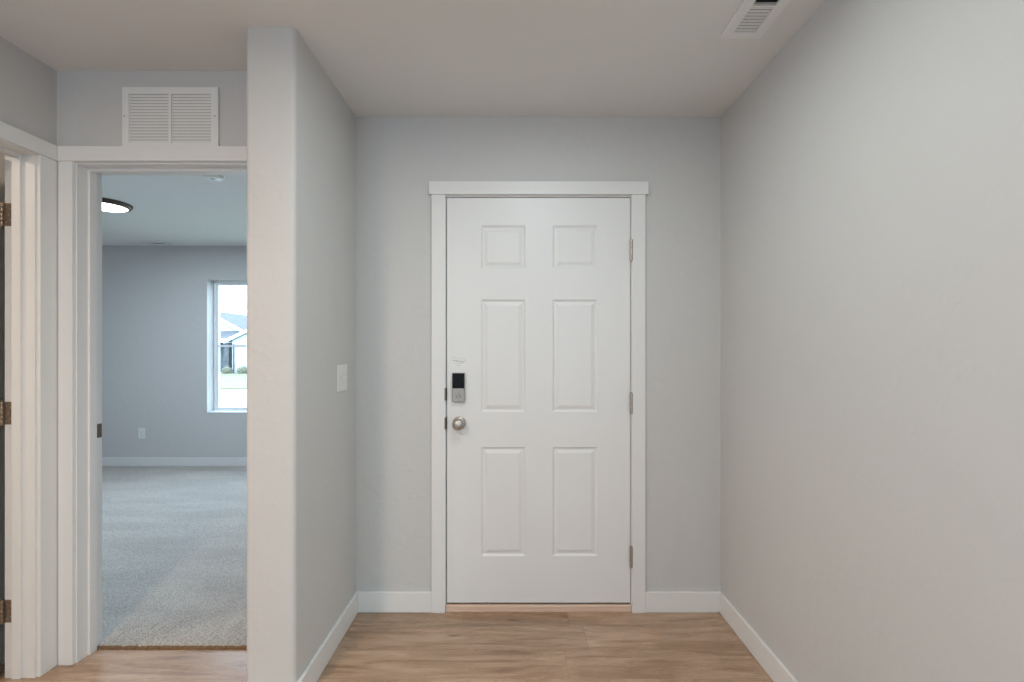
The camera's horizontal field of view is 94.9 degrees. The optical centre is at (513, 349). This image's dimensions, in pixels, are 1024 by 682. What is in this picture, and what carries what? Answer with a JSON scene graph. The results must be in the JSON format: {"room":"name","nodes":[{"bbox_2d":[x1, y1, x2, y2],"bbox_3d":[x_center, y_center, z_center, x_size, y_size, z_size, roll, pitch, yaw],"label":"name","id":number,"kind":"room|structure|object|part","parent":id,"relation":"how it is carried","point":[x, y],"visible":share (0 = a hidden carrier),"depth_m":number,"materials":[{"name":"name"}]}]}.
{"room":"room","nodes":[
{"label":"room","id":0,"kind":"room"},
{"bbox_2d":[0,37,56,145],"bbox_3d":[-1.943,0.070,0.869,0.118,2.440,2.137,0,0,0],"label":"wall","id":1,"kind":"structure","parent":0,"point":[28,86],"depth_m":1.82,"materials":[{"name":"paint"}]},
{"bbox_2d":[0,202,3,624],"bbox_3d":[-2.389,0.262,1.728,0.808,2.033,0.040,0,0,-14],"label":"door","id":2,"kind":"structure","parent":1,"relation":"in","point":[1,203],"depth_m":1.84,"materials":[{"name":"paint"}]},
{"bbox_2d":[0,121,246,678],"bbox_3d":[-1.480,0.229,1.510,1.044,2.122,1.130,0,0,0],"label":"door frame","id":3,"kind":"structure","parent":1,"relation":"attached to","point":[31,162],"depth_m":1.91,"materials":[{"name":"white paint"}]},
{"bbox_3d":[-1.873,-0.802,1.440,0.021,0.060,0.991,0,0,0],"label":"head casing","id":4,"kind":"part","parent":3,"relation":"part of","materials":[{"name":"white paint"}]},
{"bbox_3d":[-1.876,0.259,1.894,0.016,2.062,0.082,0,0,0],"label":"casing","id":5,"kind":"part","parent":3,"relation":"part of","materials":[{"name":"white paint"}]},
{"bbox_3d":[-1.835,0.259,1.929,0.058,2.062,0.016,0,0,0],"label":"casing","id":6,"kind":"part","parent":3,"relation":"part of","materials":[{"name":"white paint"}]},
{"bbox_3d":[-1.800,0.350,2.037,0.002,0.060,0.030,0,0,0],"label":"strike plate","id":7,"kind":"part","parent":3,"relation":"part of","materials":[{"name":"grey metal"}]},
{"bbox_3d":[-1.410,-0.802,1.927,0.904,0.060,0.021,0,0,0],"label":"head casing","id":8,"kind":"part","parent":3,"relation":"part of","materials":[{"name":"white paint"}]},
{"bbox_2d":[0,71,246,662],"bbox_3d":[-3.229,0.070,1.996,4.542,2.440,0.118,0,0,0],"label":"wall","id":9,"kind":"structure","parent":0,"point":[89,103],"depth_m":1.94,"materials":[{"name":"paint"}]},
{"bbox_2d":[122,87,219,145],"bbox_3d":[-1.409,-0.955,1.930,0.394,0.246,0.014,0,0,0],"label":"air vent","id":10,"kind":"object","parent":9,"relation":"in","point":[151,116],"visible":0.98,"depth_m":1.93,"materials":[{"name":"white metal"}]},
{"bbox_2d":[102,246,246,456],"bbox_3d":[-3.144,0.070,5.275,4.712,2.440,0.170,0,0,0],"label":"wall","id":11,"kind":"structure","parent":0,"point":[158,301],"depth_m":5.19,"materials":[{"name":"paint"}]},
{"bbox_2d":[138,428,144,438],"bbox_3d":[-4.108,0.919,5.186,0.072,0.116,0.009,0,0,0],"label":"wall outlet","id":12,"kind":"object","parent":11,"relation":"attached to","point":[141,431],"visible":1,"depth_m":5.18,"materials":[{"name":"white plastic"}]},
{"bbox_2d":[102,457,246,465],"bbox_3d":[-3.169,1.236,5.183,4.422,0.100,0.014,0,0,0],"label":"baseboard","id":13,"kind":"structure","parent":11,"relation":"attached to","point":[106,461],"depth_m":5.18,"materials":[{"name":"white paint"}]},
{"bbox_2d":[207,281,246,412],"bbox_3d":[-2.270,-0.042,5.272,2.240,1.476,0.172,0,0,0],"label":"window","id":14,"kind":"structure","parent":11,"relation":"attached to","point":[217,409],"depth_m":5.31,"materials":[{"name":"white plastic"}]},
{"bbox_3d":[-2.270,0.690,5.247,2.240,0.012,0.122,0,0,0],"label":"sill","id":15,"kind":"part","parent":14,"relation":"part of","materials":[{"name":"white plastic"}]},
{"bbox_2d":[247,27,355,681],"bbox_3d":[-0.869,0.070,1.996,0.178,2.440,0.649,0,0,0],"label":"wall","id":16,"kind":"structure","parent":0,"point":[301,130],"depth_m":1.69,"materials":[{"name":"paint"}]},
{"bbox_2d":[297,593,357,681],"bbox_3d":[-0.773,1.240,1.982,0.014,0.100,0.649,0,0,0],"label":"baseboard","id":17,"kind":"structure","parent":16,"relation":"attached to","point":[321,658],"depth_m":1.96,"materials":[{"name":"white paint"}]},
{"bbox_2d":[337,364,346,391],"bbox_3d":[-0.771,0.126,2.124,0.018,0.120,0.115,0,0,0],"label":"light switch","id":18,"kind":"object","parent":16,"relation":"attached to","point":[341,369],"visible":1,"depth_m":2.11,"materials":[{"name":"white plastic"}]},
{"bbox_2d":[0,611,772,681],"bbox_3d":[-0.550,1.350,-0.557,9.500,0.120,6.086,0,0,0],"label":"floor","id":19,"kind":"structure","parent":0,"point":[447,646],"depth_m":2.00,"materials":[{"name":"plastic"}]},
{"bbox_2d":[0,0,824,245],"bbox_3d":[-0.650,-1.210,0.900,9.900,0.120,9.000,0,0,0],"label":"ceiling","id":20,"kind":"structure","parent":0,"point":[385,58],"depth_m":1.83,"materials":[{"name":"paint"}]},
{"bbox_2d":[102,197,132,212],"bbox_3d":[-3.200,-1.128,3.680,0.340,0.044,0.340,0,0,0],"label":"ceiling light","id":21,"kind":"object","parent":20,"relation":"attached to","point":[108,205],"visible":0.59,"depth_m":3.66,"materials":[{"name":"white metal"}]},
{"bbox_2d":[102,203,127,211],"bbox_3d":[-3.200,-1.117,3.680,0.278,0.022,0.278,0,0,0],"label":"diffuser","id":22,"kind":"object","parent":21,"relation":"attached to","point":[107,207],"depth_m":3.68,"materials":[{"name":"white plastic"}]},
{"bbox_2d":[130,241,172,244],"bbox_3d":[-3.875,-1.145,5.030,0.350,0.010,0.140,0,0,0],"label":"ceiling vent","id":23,"kind":"object","parent":20,"relation":"in","point":[136,242],"visible":1,"depth_m":5.01,"materials":[{"name":"white metal"}]},
{"bbox_2d":[202,175,224,180],"bbox_3d":[-1.960,-1.131,3.060,0.132,0.038,0.132,0,0,0],"label":"smoke detector","id":24,"kind":"object","parent":20,"relation":"attached to","point":[208,177],"visible":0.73,"depth_m":3.05,"materials":[{"name":"white plastic"}]},
{"bbox_2d":[720,0,790,38],"bbox_3d":[0.829,-1.145,1.544,0.149,0.010,0.357,0,0,0],"label":"ceiling vent","id":25,"kind":"object","parent":20,"relation":"in","point":[752,19],"visible":1,"depth_m":1.62,"materials":[{"name":"white metal"}]},
{"bbox_2d":[356,117,720,590],"bbox_3d":[0.096,0.070,2.404,2.092,2.440,0.165,0,0,0],"label":"wall","id":26,"kind":"structure","parent":0,"point":[397,158],"depth_m":2.32,"materials":[{"name":"paint"}]},
{"bbox_2d":[355,591,430,612],"bbox_3d":[-0.593,1.240,2.314,0.375,0.100,0.014,0,0,0],"label":"baseboard","id":27,"kind":"structure","parent":26,"relation":"attached to","point":[368,601],"depth_m":2.31,"materials":[{"name":"white paint"}]},
{"bbox_2d":[429,181,648,612],"bbox_3d":[0.121,0.232,2.393,1.076,2.116,0.187,0,0,0],"label":"door frame","id":28,"kind":"structure","parent":26,"relation":"attached to","point":[439,191],"depth_m":2.31,"materials":[{"name":"white paint"}]},
{"bbox_3d":[-0.371,0.264,2.313,0.067,2.053,0.016,0,0,0],"label":"casing","id":29,"kind":"part","parent":28,"relation":"part of","materials":[{"name":"white paint"}]},
{"bbox_3d":[0.121,-0.794,2.310,1.076,0.063,0.022,0,0,0],"label":"head casing","id":30,"kind":"part","parent":28,"relation":"part of","materials":[{"name":"white paint"}]},
{"bbox_3d":[0.613,0.264,2.313,0.066,2.053,0.016,0,0,0],"label":"casing","id":31,"kind":"part","parent":28,"relation":"part of","materials":[{"name":"white paint"}]},
{"bbox_2d":[447,198,632,602],"bbox_3d":[0.127,0.248,2.313,0.916,2.002,0.112,0,0,0],"label":"door","id":32,"kind":"structure","parent":26,"relation":"in","point":[540,398],"depth_m":2.33,"materials":[{"name":"white paint"}]},
{"bbox_3d":[-0.271,0.361,2.291,0.066,0.066,0.068,0,0,0],"label":"knob","id":33,"kind":"part","parent":32,"relation":"part of","materials":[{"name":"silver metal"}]},
{"bbox_2d":[646,591,721,612],"bbox_3d":[0.834,1.240,2.314,0.376,0.100,0.014,0,0,0],"label":"baseboard","id":34,"kind":"structure","parent":26,"relation":"attached to","point":[656,601],"depth_m":2.31,"materials":[{"name":"white paint"}]},
{"bbox_2d":[721,0,1023,681],"bbox_3d":[1.082,0.070,1.060,0.120,2.440,2.521,0,0,0],"label":"wall","id":35,"kind":"structure","parent":0,"point":[872,171],"depth_m":1.34,"materials":[{"name":"paint"}]},
{"bbox_2d":[720,593,797,681],"bbox_3d":[1.015,1.240,1.054,0.014,0.100,2.507,0,0,0],"label":"baseboard","id":36,"kind":"structure","parent":35,"relation":"attached to","point":[777,671],"depth_m":1.96,"materials":[{"name":"white paint"}]},
{"label":"outside","id":37,"kind":"structure","parent":0,"visible":0},
{"bbox_2d":[220,372,246,388],"bbox_3d":[-20.000,1.840,40.450,50.000,0.300,39.100,0,0,0],"label":"lawn","id":38,"kind":"structure","parent":37,"point":[229,380],"depth_m":25.22,"materials":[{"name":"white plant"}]},
{"bbox_2d":[221,366,232,373],"bbox_3d":[-20.751,1.484,33.998,0.748,0.604,0.728,0,0,0],"label":"bush","id":39,"kind":"object","parent":38,"relation":"on","point":[226,369],"visible":0.94,"depth_m":33.78,"materials":[{"name":"green plant"}]},
{"bbox_2d":[220,312,246,372],"bbox_3d":[-20.575,-0.745,42.310,13.590,4.870,15.980,0,0,0],"label":"house","id":40,"kind":"structure","parent":38,"relation":"on","point":[233,327],"depth_m":35.60,"materials":[{"name":"grey"}]},
{"bbox_2d":[237,366,246,373],"bbox_3d":[-19.548,1.467,33.901,0.814,0.652,0.814,0,0,0],"label":"bush","id":41,"kind":"object","parent":38,"relation":"on","point":[243,369],"visible":0.79,"depth_m":33.64,"materials":[{"name":"green plant"}]},
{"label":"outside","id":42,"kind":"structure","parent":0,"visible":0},
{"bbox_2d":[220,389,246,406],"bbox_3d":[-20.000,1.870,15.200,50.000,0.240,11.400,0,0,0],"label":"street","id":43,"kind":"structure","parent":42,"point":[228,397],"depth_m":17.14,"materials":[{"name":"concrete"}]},
{"bbox_3d":[-3.169,1.350,3.623,4.422,0.120,3.135,0,0,0],"label":"floor","id":44,"kind":"structure","parent":0,"visible":0},
{"bbox_2d":[97,466,246,649],"bbox_3d":[-3.169,1.282,3.605,4.422,0.016,3.170,0,0,0],"label":"carpet","id":45,"kind":"object","parent":44,"relation":"on","point":[174,538],"visible":0.55,"depth_m":2.87,"materials":[{"name":"grey carpet"}]}
]}

